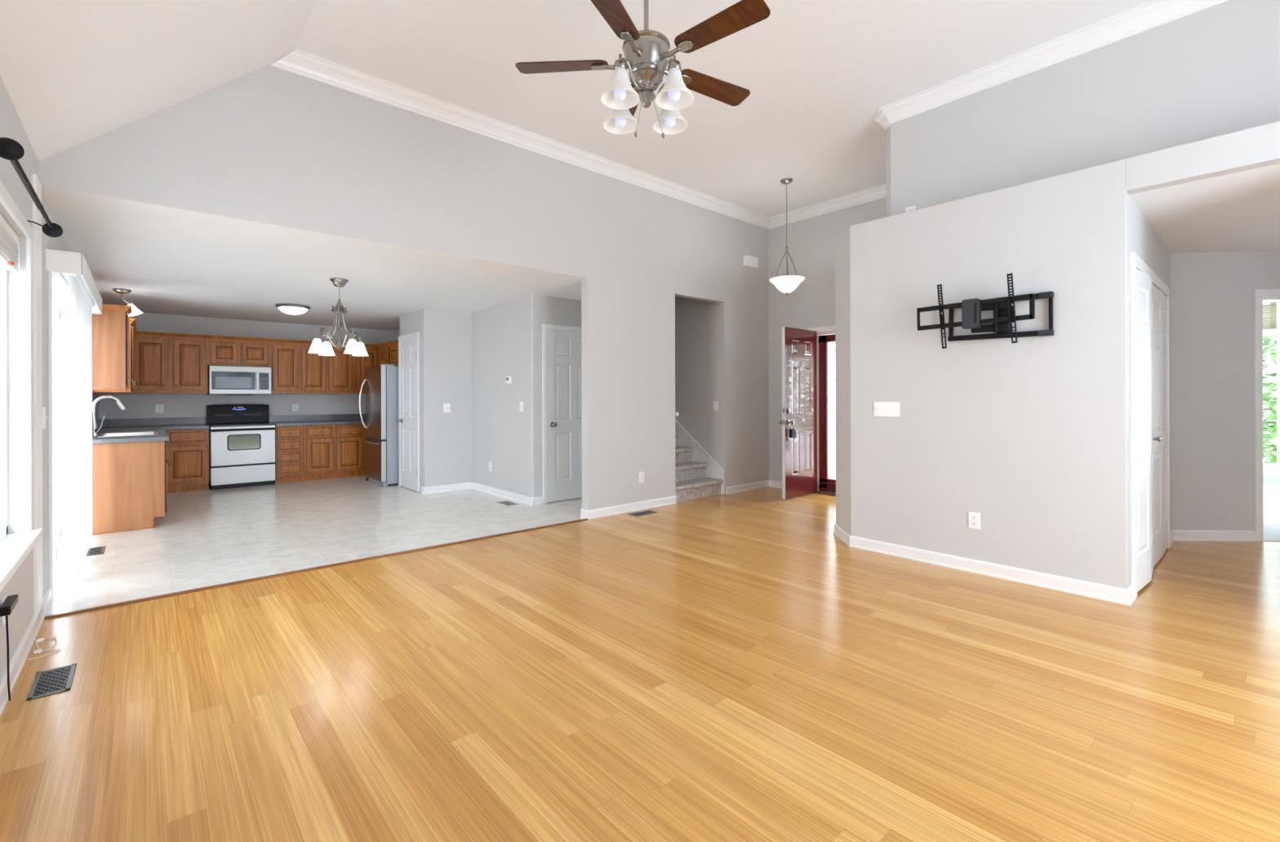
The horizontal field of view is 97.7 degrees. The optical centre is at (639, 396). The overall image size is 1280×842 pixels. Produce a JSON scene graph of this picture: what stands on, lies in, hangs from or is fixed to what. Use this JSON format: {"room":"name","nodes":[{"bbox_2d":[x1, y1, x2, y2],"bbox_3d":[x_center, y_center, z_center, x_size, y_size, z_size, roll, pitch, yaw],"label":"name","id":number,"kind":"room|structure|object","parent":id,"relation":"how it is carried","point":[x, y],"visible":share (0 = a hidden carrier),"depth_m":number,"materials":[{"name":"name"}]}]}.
{"room":"living room","nodes":[
{"label":"living room","id":0,"kind":"room"},
{"bbox_2d":[0,75,98,680],"bbox_3d":[-3.121,-0.041,2.752,0.140,2.620,12.060,0,0,-42],"label":"wall","id":1,"kind":"structure","parent":0,"point":[21,583],"depth_m":2.76,"materials":[{"name":"paint"}]},
{"bbox_2d":[1,593,6,626],"bbox_3d":[-2.645,0.888,2.330,0.009,0.115,0.075,0,0,-42],"label":"outlet","id":2,"kind":"object","parent":1,"relation":"attached to","point":[3,618],"visible":0.3,"depth_m":2.31,"materials":[{"name":"plastic"}]},
{"bbox_2d":[0,594,17,700],"bbox_3d":[-2.610,1.042,2.314,0.032,0.394,0.190,0,0,-42],"label":"power adapter","id":3,"kind":"object","parent":2,"relation":"attached to","point":[10,602],"visible":1,"depth_m":2.27,"materials":[{"name":"black plastic"}]},
{"bbox_2d":[0,179,43,591],"bbox_3d":[-2.705,-0.042,2.329,0.182,1.630,1.265,0,0,-42],"label":"window","id":4,"kind":"structure","parent":1,"relation":"in","point":[10,563],"depth_m":2.70,"materials":[{"name":"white glass"}]},
{"bbox_2d":[0,213,20,455],"bbox_3d":[-2.700,-0.249,2.334,0.067,1.075,1.100,0,0,-42],"label":"raised blind","id":5,"kind":"object","parent":4,"relation":"attached to","point":[9,239],"visible":1,"depth_m":2.63,"materials":[{"name":"plastic"}]},
{"bbox_2d":[0,586,53,716],"bbox_3d":[-1.364,1.199,0.893,0.019,0.090,6.750,0,0,-42],"label":"baseboard","id":6,"kind":"structure","parent":1,"relation":"attached to","point":[20,655],"depth_m":2.62,"materials":[{"name":"white wood"}]},
{"bbox_2d":[0,137,62,237],"bbox_3d":[-2.585,-0.842,2.348,0.136,0.074,1.274,0,0,-42],"label":"curtain rod","id":7,"kind":"object","parent":1,"relation":"attached to","point":[11,149],"visible":1,"depth_m":2.11,"materials":[{"name":"black metal"}]},
{"bbox_2d":[32,173,42,619],"bbox_3d":[-3.279,0.005,3.047,0.014,2.370,0.200,0,0,-42],"label":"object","id":8,"kind":"structure","parent":1,"relation":"attached to","point":[37,215],"depth_m":3.00,"materials":[{"name":"white wood"}]},
{"bbox_2d":[42,407,48,428],"bbox_3d":[-3.462,0.125,3.258,0.020,0.125,0.105,0,0,-42],"label":"light switch","id":9,"kind":"object","parent":1,"relation":"attached to","point":[44,416],"visible":0.9,"depth_m":3.24,"materials":[{"name":"plastic"}]},
{"bbox_2d":[48,271,68,598],"bbox_3d":[-4.358,0.213,4.161,0.156,2.080,2.050,0,0,-42],"label":"door","id":10,"kind":"structure","parent":1,"relation":"in","point":[58,402],"depth_m":4.21,"materials":[{"name":"clear glass"}]},
{"bbox_2d":[45,247,102,581],"bbox_3d":[-4.213,0.168,4.210,0.158,2.110,2.170,0,0,-42],"label":"vertical blind","id":11,"kind":"object","parent":1,"relation":"attached to","point":[84,297],"visible":1,"depth_m":3.88,"materials":[{"name":"plastic"}]},
{"bbox_2d":[92,303,133,390],"bbox_3d":[-5.039,-0.452,5.294,0.362,0.786,0.474,0,0,-42],"label":"upper cabinet","id":12,"kind":"object","parent":1,"relation":"attached to","point":[111,328],"depth_m":5.17,"materials":[{"name":"brown wood"}]},
{"bbox_2d":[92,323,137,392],"bbox_3d":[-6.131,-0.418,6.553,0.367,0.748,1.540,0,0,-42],"label":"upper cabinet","id":13,"kind":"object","parent":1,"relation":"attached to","point":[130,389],"visible":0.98,"depth_m":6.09,"materials":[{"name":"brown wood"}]},
{"bbox_2d":[128,318,398,347],"bbox_3d":[-5.028,-0.821,7.505,3.313,0.050,1.580,0,0,-42],"label":"crown molding","id":14,"kind":"structure","parent":13,"relation":"on","point":[132,321],"depth_m":7.88,"materials":[{"name":"brown wood"}]},
{"bbox_2d":[96,417,205,426],"bbox_3d":[-5.611,0.340,6.491,1.089,0.101,2.960,0,0,-42],"label":"backsplash","id":15,"kind":"structure","parent":1,"relation":"attached to","point":[171,420],"depth_m":7.56,"materials":[{"name":"stone"}]},
{"bbox_2d":[98,309,393,423],"bbox_3d":[-5.641,-0.043,8.523,3.941,2.600,0.120,0,0,-42],"label":"wall","id":16,"kind":"structure","parent":0,"point":[137,405],"depth_m":8.16,"materials":[{"name":"paint"}]},
{"bbox_2d":[155,404,163,413],"bbox_3d":[-6.552,0.165,7.629,0.085,0.115,0.009,0,0,-42],"label":"outlet","id":17,"kind":"object","parent":16,"relation":"attached to","point":[158,407],"visible":1,"depth_m":7.62,"materials":[{"name":"plastic"}]},
{"bbox_2d":[132,335,208,393],"bbox_3d":[-6.347,-0.417,7.570,0.776,0.748,0.372,0,0,-42],"label":"upper cabinet","id":18,"kind":"object","parent":16,"relation":"attached to","point":[162,364],"visible":0.95,"depth_m":7.47,"materials":[{"name":"brown wood"}]},
{"bbox_2d":[208,338,271,366],"bbox_3d":[-5.778,-0.614,8.074,0.742,0.358,0.372,0,0,-42],"label":"upper cabinet","id":19,"kind":"object","parent":16,"relation":"attached to","point":[220,352],"visible":0.99,"depth_m":7.96,"materials":[{"name":"brown wood"}]},
{"bbox_2d":[206,364,271,395],"bbox_3d":[-5.758,-0.223,8.049,0.726,0.412,0.425,0,0,-42],"label":"microwave","id":20,"kind":"object","parent":19,"relation":"attached to","point":[222,380],"visible":1,"depth_m":7.90,"materials":[{"name":"silver metal"}]},
{"bbox_2d":[292,403,298,411],"bbox_3d":[-5.354,0.171,8.690,0.085,0.115,0.009,0,0,-42],"label":"outlet","id":21,"kind":"object","parent":16,"relation":"attached to","point":[295,406],"visible":1,"depth_m":8.69,"materials":[{"name":"plastic"}]},
{"bbox_2d":[271,342,326,393],"bbox_3d":[-5.228,-0.420,8.561,0.722,0.748,0.372,0,0,-42],"label":"upper cabinet","id":22,"kind":"object","parent":16,"relation":"attached to","point":[295,370],"visible":0.95,"depth_m":8.42,"materials":[{"name":"brown wood"}]},
{"bbox_2d":[268,413,365,422],"bbox_3d":[-4.935,0.338,9.054,1.802,0.101,0.020,0,0,-42],"label":"backsplash","id":23,"kind":"structure","parent":16,"relation":"attached to","point":[287,418],"depth_m":8.85,"materials":[{"name":"stone"}]},
{"bbox_2d":[326,345,377,393],"bbox_3d":[-4.678,-0.422,9.048,0.742,0.748,0.372,0,0,-42],"label":"upper cabinet","id":24,"kind":"object","parent":16,"relation":"attached to","point":[345,372],"visible":0.77,"depth_m":8.88,"materials":[{"name":"brown wood"}]},
{"bbox_2d":[0,0,586,330],"bbox_3d":[-1.261,-1.813,4.372,5.201,1.366,12.110,0,0,-42],"label":"ceiling","id":25,"kind":"structure","parent":0,"point":[172,260],"depth_m":3.79,"materials":[{"name":"paint"}]},
{"bbox_2d":[111,288,142,316],"bbox_3d":[-5.391,-0.980,5.894,0.244,0.281,0.159,0,0,-42],"label":"spotlight","id":26,"kind":"object","parent":25,"relation":"attached to","point":[135,311],"visible":0.88,"depth_m":5.88,"materials":[{"name":"white glass"}]},
{"bbox_2d":[275,303,310,315],"bbox_3d":[-4.305,-1.065,6.944,0.372,0.120,0.372,0,0,-42],"label":"flush light","id":27,"kind":"object","parent":25,"relation":"attached to","point":[290,308],"visible":1,"depth_m":6.84,"materials":[{"name":"white glass"}]},
{"bbox_2d":[307,277,368,355],"bbox_3d":[-2.967,-0.784,5.523,0.460,0.738,0.460,0,0,-14],"label":"chandelier","id":28,"kind":"object","parent":25,"relation":"hanging from","point":[358,348],"visible":1,"depth_m":5.49,"materials":[{"name":"white glass"}]},
{"bbox_2d":[393,328,399,340],"bbox_3d":[-3.566,-0.049,8.972,0.120,2.600,1.960,0,0,-42],"label":"wall","id":29,"kind":"structure","parent":0,"point":[397,332],"depth_m":9.54,"materials":[{"name":"paint"}]},
{"bbox_2d":[378,343,398,365],"bbox_3d":[-3.679,-0.644,8.699,0.392,0.310,1.500,0,0,-42],"label":"upper cabinet","id":30,"kind":"object","parent":29,"relation":"attached to","point":[388,354],"visible":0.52,"depth_m":8.72,"materials":[{"name":"brown wood"}]},
{"bbox_2d":[38,65,768,510],"bbox_3d":[-0.831,-0.618,5.469,7.094,3.720,0.110,0,0,-42],"label":"wall partition","id":31,"kind":"structure","parent":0,"point":[267,144],"depth_m":5.11,"materials":[{"name":"paint"}]},
{"bbox_2d":[269,48,886,229],"bbox_3d":[0.394,-2.359,4.890,5.780,0.125,2.389,0,0,-42],"label":"crown molding","id":32,"kind":"structure","parent":31,"relation":"attached to","point":[298,62],"depth_m":5.14,"materials":[{"name":"white wood"}]},
{"bbox_2d":[580,495,676,519],"bbox_3d":[-0.094,1.195,6.108,1.269,0.090,0.134,0,0,-42],"label":"baseboard","id":33,"kind":"structure","parent":31,"relation":"attached to","point":[630,507],"depth_m":5.98,"materials":[{"name":"white wood"}]},
{"bbox_2d":[639,471,644,482],"bbox_3d":[0.017,0.886,6.138,0.075,0.118,0.009,0,0,-42],"label":"outlet","id":34,"kind":"object","parent":31,"relation":"attached to","point":[641,473],"visible":1,"depth_m":6.14,"materials":[{"name":"plastic"}]},
{"bbox_2d":[743,254,758,268],"bbox_3d":[1.465,-1.777,7.396,0.250,0.140,0.055,0,0,-42],"label":"door chime","id":35,"kind":"object","parent":31,"relation":"attached to","point":[749,261],"visible":1,"depth_m":7.36,"materials":[{"name":"plastic"}]},
{"bbox_2d":[725,479,782,493],"bbox_3d":[1.642,1.190,7.159,0.918,0.090,0.634,0,0,-42],"label":"baseboard","id":36,"kind":"structure","parent":31,"relation":"attached to","point":[746,486],"depth_m":7.44,"materials":[{"name":"white wood"}]},
{"bbox_2d":[400,293,582,502],"bbox_3d":[-1.827,-0.030,7.536,1.900,2.550,2.505,0,0,-42],"label":"wall","id":37,"kind":"structure","parent":0,"point":[466,359],"depth_m":7.19,"materials":[{"name":"paint"}]},
{"bbox_2d":[395,331,419,492],"bbox_3d":[-3.148,0.205,7.531,0.086,2.088,0.756,0,0,-42],"label":"door","id":38,"kind":"structure","parent":37,"relation":"in","point":[408,420],"depth_m":7.52,"materials":[{"name":"white wood"}]},
{"bbox_2d":[443,403,450,412],"bbox_3d":[-2.534,0.152,7.347,0.095,0.120,0.020,0,0,-42],"label":"light switch","id":39,"kind":"object","parent":37,"relation":"attached to","point":[446,406],"visible":1,"depth_m":7.35,"materials":[{"name":"plastic"}]},
{"bbox_2d":[420,481,542,505],"bbox_3d":[-1.976,1.201,6.830,1.744,0.090,0.656,0,0,44],"label":"baseboard","id":40,"kind":"structure","parent":37,"relation":"attached to","point":[523,499],"depth_m":7.16,"materials":[{"name":"white wood"}]},
{"bbox_2d":[488,461,492,471],"bbox_3d":[-1.914,0.896,7.160,0.009,0.120,0.085,0,0,-42],"label":"outlet","id":41,"kind":"object","parent":37,"relation":"attached to","point":[490,462],"visible":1,"depth_m":7.16,"materials":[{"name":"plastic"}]},
{"bbox_2d":[506,376,511,383],"bbox_3d":[-1.594,-0.198,6.784,0.024,0.090,0.110,0,0,-42],"label":"thermostat","id":42,"kind":"object","parent":37,"relation":"attached to","point":[508,378],"visible":1,"depth_m":6.76,"materials":[{"name":"plastic"}]},
{"bbox_2d":[519,401,523,411],"bbox_3d":[-1.395,0.121,6.571,0.010,0.118,0.080,0,0,-42],"label":"light switch","id":43,"kind":"object","parent":37,"relation":"attached to","point":[521,403],"visible":1,"depth_m":6.57,"materials":[{"name":"plastic"}]},
{"bbox_2d":[542,323,582,503],"bbox_3d":[-0.776,0.198,6.736,0.876,2.088,0.086,0,0,-42],"label":"door","id":44,"kind":"structure","parent":37,"relation":"in","point":[562,403],"depth_m":6.65,"materials":[{"name":"white wood"}]},
{"bbox_2d":[0,473,1279,841],"bbox_3d":[1.534,1.258,6.039,11.500,0.054,13.410,0,0,-42],"label":"floor","id":45,"kind":"structure","parent":0,"point":[720,667],"depth_m":2.39,"materials":[{"name":"brown wood"}]},
{"bbox_2d":[28,636,60,659],"bbox_3d":[-2.955,1.243,2.789,0.110,0.012,0.302,0,0,-42],"label":"charging cable","id":46,"kind":"object","parent":45,"relation":"on","point":[38,651],"visible":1,"depth_m":2.75,"materials":[{"name":"plastic"}]},
{"bbox_2d":[26,662,76,700],"bbox_3d":[-2.571,1.245,2.450,0.128,0.005,0.310,0,0,-42],"label":"floor vent","id":47,"kind":"object","parent":45,"relation":"in","point":[60,679],"visible":1,"depth_m":2.44,"materials":[{"name":"grey metal"}]},
{"bbox_2d":[33,665,71,696],"bbox_3d":[-2.571,1.245,2.450,0.096,0.003,0.276,0,0,-42],"label":"grille","id":48,"kind":"object","parent":47,"relation":"attached to","point":[55,680],"depth_m":2.44,"materials":[{"name":"grey metal"}]},
{"bbox_2d":[85,546,105,555],"bbox_3d":[-4.406,1.251,4.531,0.104,0.005,0.300,0,0,-42],"label":"floor vent","id":49,"kind":"object","parent":45,"relation":"in","point":[100,549],"visible":1,"depth_m":4.53,"materials":[{"name":"grey metal"}]},
{"bbox_2d":[88,546,102,554],"bbox_3d":[-4.406,1.250,4.531,0.072,0.003,0.266,0,0,-42],"label":"grille","id":50,"kind":"object","parent":49,"relation":"attached to","point":[95,550],"depth_m":4.53,"materials":[{"name":"grey metal"}]},
{"bbox_2d":[92,440,169,535],"bbox_3d":[-5.559,0.844,6.101,0.627,0.825,2.381,0,0,-42],"label":"base cabinet","id":51,"kind":"object","parent":45,"relation":"on","point":[130,479],"visible":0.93,"depth_m":5.22,"materials":[{"name":"brown wood"}]},
{"bbox_2d":[92,417,208,444],"bbox_3d":[-5.593,0.359,6.470,1.089,0.139,3.015,0,0,-42],"label":"countertop","id":52,"kind":"structure","parent":51,"relation":"on","point":[133,424],"depth_m":7.28,"materials":[{"name":"stone"}]},
{"bbox_2d":[92,395,125,435],"bbox_3d":[-5.307,0.189,5.585,0.266,0.401,0.098,0,0,-42],"label":"faucet","id":53,"kind":"object","parent":52,"relation":"on","point":[95,428],"visible":0.84,"depth_m":5.53,"materials":[{"name":"metal"}]},
{"bbox_2d":[97,431,158,437],"bbox_3d":[-5.250,0.476,5.755,0.444,0.187,0.784,0,0,-42],"label":"sink","id":54,"kind":"object","parent":52,"relation":"in","point":[143,433],"visible":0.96,"depth_m":5.96,"materials":[{"name":"metal"}]},
{"bbox_2d":[103,431,153,435],"bbox_3d":[-5.250,0.480,5.755,0.388,0.180,0.728,0,0,-42],"label":"basin","id":55,"kind":"object","parent":54,"relation":"in","point":[118,433],"depth_m":5.99,"materials":[{"name":"metal"}]},
{"bbox_2d":[164,428,208,493],"bbox_3d":[-6.140,0.846,7.548,0.485,0.825,0.650,0,0,-42],"label":"base cabinet","id":56,"kind":"object","parent":45,"relation":"on","point":[188,450],"visible":0.94,"depth_m":7.35,"materials":[{"name":"brown wood"}]},
{"bbox_2d":[205,403,275,489],"bbox_3d":[-5.649,0.682,7.929,0.751,1.150,0.676,0,0,-42],"label":"range","id":57,"kind":"object","parent":45,"relation":"on","point":[242,437],"visible":0.97,"depth_m":7.77,"materials":[{"name":"white metal"}]},
{"bbox_2d":[205,422,275,426],"bbox_3d":[-5.659,0.396,7.939,0.751,0.022,0.608,0,0,-42],"label":"cooktop","id":58,"kind":"object","parent":57,"relation":"in","point":[211,424],"depth_m":7.82,"materials":[{"name":"black glass"}]},
{"bbox_2d":[273,425,303,483],"bbox_3d":[-5.260,0.843,8.327,0.350,0.825,0.650,0,0,-42],"label":"base cabinet","id":59,"kind":"object","parent":45,"relation":"on","point":[289,440],"visible":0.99,"depth_m":8.11,"materials":[{"name":"brown wood"}]},
{"bbox_2d":[44,518,588,619],"bbox_3d":[-1.941,1.240,4.400,3.766,0.012,0.048,0,0,-42],"label":"threshold","id":60,"kind":"object","parent":45,"relation":"on","point":[121,603],"visible":1,"depth_m":3.88,"materials":[{"name":"brown wood"}]},
{"bbox_2d":[302,423,366,480],"bbox_3d":[-4.806,0.842,8.730,0.860,0.825,0.650,0,0,-42],"label":"base cabinet","id":61,"kind":"object","parent":45,"relation":"on","point":[330,451],"visible":0.99,"depth_m":8.51,"materials":[{"name":"brown wood"}]},
{"bbox_2d":[268,413,365,426],"bbox_3d":[-4.730,0.357,8.822,1.802,0.139,0.640,0,0,-42],"label":"countertop","id":62,"kind":"structure","parent":61,"relation":"on","point":[327,419],"depth_m":8.69,"materials":[{"name":"stone"}]},
{"bbox_2d":[358,364,398,486],"bbox_3d":[-3.607,0.401,8.231,0.844,1.700,0.848,0,0,-42],"label":"refrigerator","id":63,"kind":"object","parent":45,"relation":"on","point":[381,426],"visible":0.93,"depth_m":7.82,"materials":[{"name":"silver metal"}]},
{"bbox_2d":[364,438,386,481],"bbox_3d":[-3.804,0.898,7.977,0.135,0.557,0.730,0,0,-42],"label":"freezer","id":64,"kind":"object","parent":63,"relation":"in","point":[375,448],"depth_m":7.88,"materials":[{"name":"metal"}]},
{"bbox_2d":[497,500,517,505],"bbox_3d":[-1.547,1.242,6.525,0.140,0.005,0.280,0,0,-42],"label":"floor vent","id":65,"kind":"object","parent":45,"relation":"in","point":[504,502],"visible":1,"depth_m":6.50,"materials":[{"name":"beige metal"}]},
{"bbox_2d":[500,501,515,504],"bbox_3d":[-1.547,1.242,6.525,0.108,0.003,0.247,0,0,-42],"label":"grille","id":66,"kind":"object","parent":65,"relation":"attached to","point":[501,502],"depth_m":6.50,"materials":[{"name":"beige metal"}]},
{"bbox_2d":[627,510,657,515],"bbox_3d":[0.031,1.237,5.940,0.300,0.005,0.140,0,0,-42],"label":"floor vent","id":67,"kind":"object","parent":45,"relation":"in","point":[645,512],"visible":1,"depth_m":5.93,"materials":[{"name":"grey metal"}]},
{"bbox_2d":[631,510,653,515],"bbox_3d":[0.031,1.237,5.940,0.266,0.003,0.108,0,0,-42],"label":"grille","id":68,"kind":"object","parent":67,"relation":"attached to","point":[646,512],"depth_m":5.93,"materials":[{"name":"grey metal"}]},
{"bbox_2d":[675,418,724,502],"bbox_3d":[-0.458,-0.149,8.143,0.875,2.780,3.618,0,0,-42],"label":"stairs","id":69,"kind":"structure","parent":45,"relation":"on","point":[697,474],"depth_m":7.15,"materials":[{"name":"grey carpet"}]},
{"bbox_2d":[815,490,835,495],"bbox_3d":[2.578,1.221,6.893,0.150,0.022,0.865,0,0,-42],"label":"threshold","id":70,"kind":"object","parent":45,"relation":"on","point":[818,491],"visible":0.2,"depth_m":7.06,"materials":[{"name":"brown wood"}]},
{"bbox_2d":[675,296,718,463],"bbox_3d":[-0.494,-1.284,8.176,1.110,5.050,3.711,0,0,-42],"label":"wall","id":71,"kind":"structure","parent":0,"point":[696,384],"depth_m":7.42,"materials":[{"name":"paint"}]},
{"bbox_2d":[713,400,718,410],"bbox_3d":[0.971,0.121,7.187,0.010,0.118,0.075,0,0,-42],"label":"light switch","id":72,"kind":"object","parent":71,"relation":"attached to","point":[715,402],"visible":1,"depth_m":7.18,"materials":[{"name":"plastic"}]},
{"bbox_2d":[295,0,1152,217],"bbox_3d":[2.517,-2.467,4.080,7.610,0.080,6.659,0,0,-42],"label":"ceiling","id":73,"kind":"structure","parent":0,"point":[816,73],"depth_m":4.07,"materials":[{"name":"paint"}]},
{"bbox_2d":[515,0,770,137],"bbox_3d":[0.067,-1.874,2.837,1.274,1.092,1.270,0,0,-42],"label":"ceiling fan","id":74,"kind":"object","parent":73,"relation":"hanging from","point":[646,52],"visible":1,"depth_m":2.76,"materials":[{"name":"brown wood"}]},
{"bbox_2d":[768,177,804,295],"bbox_3d":[1.646,-1.776,6.272,0.392,1.298,0.392,0,0,-42],"label":"pendant light","id":75,"kind":"object","parent":73,"relation":"hanging from","point":[787,283],"visible":1,"depth_m":6.21,"materials":[{"name":"white glass"}]},
{"bbox_2d":[768,197,886,480],"bbox_3d":[2.574,-0.618,6.884,0.120,3.700,2.489,0,0,-42],"label":"wall","id":76,"kind":"structure","parent":0,"point":[811,242],"depth_m":7.32,"materials":[{"name":"paint"}]},
{"bbox_2d":[779,326,817,498],"bbox_3d":[1.978,0.196,6.913,0.722,2.052,0.192,0,0,-43],"label":"door","id":77,"kind":"structure","parent":76,"relation":"in","point":[799,346],"depth_m":6.87,"materials":[{"name":"red paint"}]},
{"bbox_2d":[789,424,796,437],"bbox_3d":[1.822,0.394,6.670,0.101,0.201,0.044,0,0,-42],"label":"lockbox","id":78,"kind":"object","parent":77,"relation":"hanging from","point":[793,433],"visible":1,"depth_m":6.64,"materials":[{"name":"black metal"}]},
{"bbox_2d":[808,324,835,490],"bbox_3d":[2.564,0.175,6.884,0.138,2.115,1.005,0,0,-42],"label":"door frame","id":79,"kind":"structure","parent":76,"relation":"attached to","point":[830,330],"depth_m":7.17,"materials":[{"name":"white wood"}]},
{"bbox_2d":[818,333,835,492],"bbox_3d":[2.576,0.212,6.894,0.077,1.990,0.815,0,0,-42],"label":"door frame","id":80,"kind":"structure","parent":76,"relation":"in","point":[826,484],"depth_m":7.15,"materials":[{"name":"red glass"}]},
{"bbox_2d":[835,159,1171,588],"bbox_3d":[3.060,-0.089,4.832,2.277,2.640,2.035,0,0,-42],"label":"wall","id":81,"kind":"structure","parent":0,"point":[1031,435],"depth_m":3.82,"materials":[{"name":"paint"}]},
{"bbox_2d":[873,401,899,417],"bbox_3d":[1.931,0.101,4.375,0.020,0.113,0.199,0,0,-42],"label":"light switch","id":82,"kind":"object","parent":81,"relation":"attached to","point":[880,408],"visible":1,"depth_m":4.37,"materials":[{"name":"plastic"}]},
{"bbox_2d":[968,511,980,528],"bbox_3d":[2.342,0.869,3.922,0.009,0.115,0.075,0,0,-42],"label":"outlet","id":83,"kind":"object","parent":81,"relation":"attached to","point":[974,518],"visible":1,"depth_m":3.92,"materials":[{"name":"plastic"}]},
{"bbox_2d":[833,523,1134,605],"bbox_3d":[2.386,1.188,4.777,1.323,0.090,2.946,0,0,2],"label":"baseboard","id":84,"kind":"structure","parent":81,"relation":"attached to","point":[1091,589],"depth_m":3.81,"materials":[{"name":"white wood"}]},
{"bbox_2d":[916,272,1053,348],"bbox_3d":[2.319,-0.565,3.809,0.186,0.459,0.786,0,0,-42],"label":"mount","id":85,"kind":"object","parent":81,"relation":"attached to","point":[1004,313],"visible":1,"depth_m":3.74,"materials":[{"name":"black metal"}]},
{"bbox_2d":[1129,251,1170,599],"bbox_3d":[3.661,0.174,3.967,1.770,2.110,0.056,0,0,-42],"label":"door","id":86,"kind":"structure","parent":81,"relation":"in","point":[1149,296],"depth_m":3.67,"materials":[{"name":"white wood"}]},
{"bbox_2d":[885,0,1279,217],"bbox_3d":[4.114,-1.922,3.922,1.898,1.020,4.007,0,0,-42],"label":"wall","id":87,"kind":"structure","parent":0,"point":[1214,71],"depth_m":3.69,"materials":[{"name":"paint"}]},
{"bbox_2d":[905,204,915,212],"bbox_3d":[2.230,-1.509,4.612,0.009,0.115,0.082,0,0,-42],"label":"outlet","id":88,"kind":"object","parent":87,"relation":"attached to","point":[913,207],"visible":0.32,"depth_m":4.61,"materials":[{"name":"plastic"}]},
{"bbox_2d":[872,0,1229,131],"bbox_3d":[3.967,-2.369,3.860,1.798,0.125,4.107,0,0,-42],"label":"crown molding","id":89,"kind":"structure","parent":87,"relation":"attached to","point":[1153,14],"depth_m":3.87,"materials":[{"name":"white wood"}]},
{"bbox_2d":[1125,120,1279,194],"bbox_3d":[3.844,-1.317,2.587,0.479,0.190,2.370,0,0,-42],"label":"header trim","id":90,"kind":"structure","parent":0,"point":[1256,147],"depth_m":3.07,"materials":[{"name":"paint"}]},
{"bbox_2d":[1128,163,1279,253],"bbox_3d":[5.215,-1.256,3.802,3.944,0.060,2.370,0,0,-42],"label":"ceiling","id":91,"kind":"structure","parent":0,"point":[1239,211],"depth_m":3.72,"materials":[{"name":"paint"}]},
{"bbox_2d":[1170,251,1279,530],"bbox_3d":[5.729,-0.027,4.763,2.500,2.500,0.110,0,0,3],"label":"wall","id":92,"kind":"structure","parent":0,"point":[1212,293],"depth_m":4.76,"materials":[{"name":"paint"}]},
{"bbox_2d":[1170,529,1256,545],"bbox_3d":[4.766,1.181,4.733,0.861,0.090,0.150,0,0,-8],"label":"baseboard","id":93,"kind":"structure","parent":92,"relation":"attached to","point":[1175,535],"depth_m":4.74,"materials":[{"name":"white wood"}]},
{"bbox_2d":[1253,288,1279,541],"bbox_3d":[5.670,0.158,4.757,0.938,2.130,0.130,0,0,3],"label":"door frame","id":94,"kind":"structure","parent":92,"relation":"attached to","point":[1260,295],"depth_m":4.72,"materials":[{"name":"white wood"}]},
{"bbox_2d":[1262,475,1279,485],"bbox_3d":[7.339,-0.182,4.866,4.200,2.800,3.950,0,0,-42],"label":"wall","id":95,"kind":"structure","parent":0,"point":[1267,480],"depth_m":7.10,"materials":[{"name":"paint"}]},
{"bbox_2d":[1262,301,1279,476],"bbox_3d":[8.396,-0.152,6.717,0.182,2.335,2.050,0,0,-42],"label":"window","id":96,"kind":"structure","parent":95,"relation":"in","point":[1273,470],"depth_m":7.09,"materials":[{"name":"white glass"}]},
{"bbox_2d":[1262,301,1270,466],"bbox_3d":[7.884,-0.173,7.266,0.040,2.120,0.400,0,0,-42],"label":"window blind","id":97,"kind":"object","parent":96,"relation":"attached to","point":[1264,302],"visible":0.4,"depth_m":7.13,"materials":[{"name":"white"}]},
{"bbox_2d":[1262,484,1279,493],"bbox_3d":[8.824,1.169,6.165,0.019,0.090,3.730,0,0,-42],"label":"baseboard","id":98,"kind":"structure","parent":95,"relation":"attached to","point":[1267,488],"depth_m":7.09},
{"label":"outside","id":99,"kind":"structure","parent":0,"visible":0},
{"bbox_2d":[828,442,1276,475],"bbox_3d":[3.084,1.401,4.064,38.000,0.260,26.000,0,0,-42],"label":"ground","id":100,"kind":"structure","parent":99,"point":[1275,443],"depth_m":11.47,"materials":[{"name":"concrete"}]},
{"bbox_2d":[827,341,835,472],"bbox_3d":[4.120,-0.172,10.240,6.250,3.000,0.135,0,0,-42],"label":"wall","id":101,"kind":"structure","parent":100,"relation":"on","point":[831,345],"depth_m":9.38,"materials":[{"name":"white"}]},
{"bbox_2d":[1262,333,1276,463],"bbox_3d":[10.709,0.056,9.395,3.992,2.564,7.000,0,0,-42],"label":"tree","id":102,"kind":"object","parent":100,"relation":"on","point":[1272,428],"visible":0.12,"depth_m":9.18,"materials":[{"name":"green plant"}]},
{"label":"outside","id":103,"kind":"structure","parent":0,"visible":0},
{"bbox_2d":[1262,302,1276,333],"bbox_3d":[8.868,-1.371,7.192,1.180,0.930,7.000,0,0,-42],"label":"eave","id":104,"kind":"object","parent":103,"point":[1272,321],"depth_m":7.90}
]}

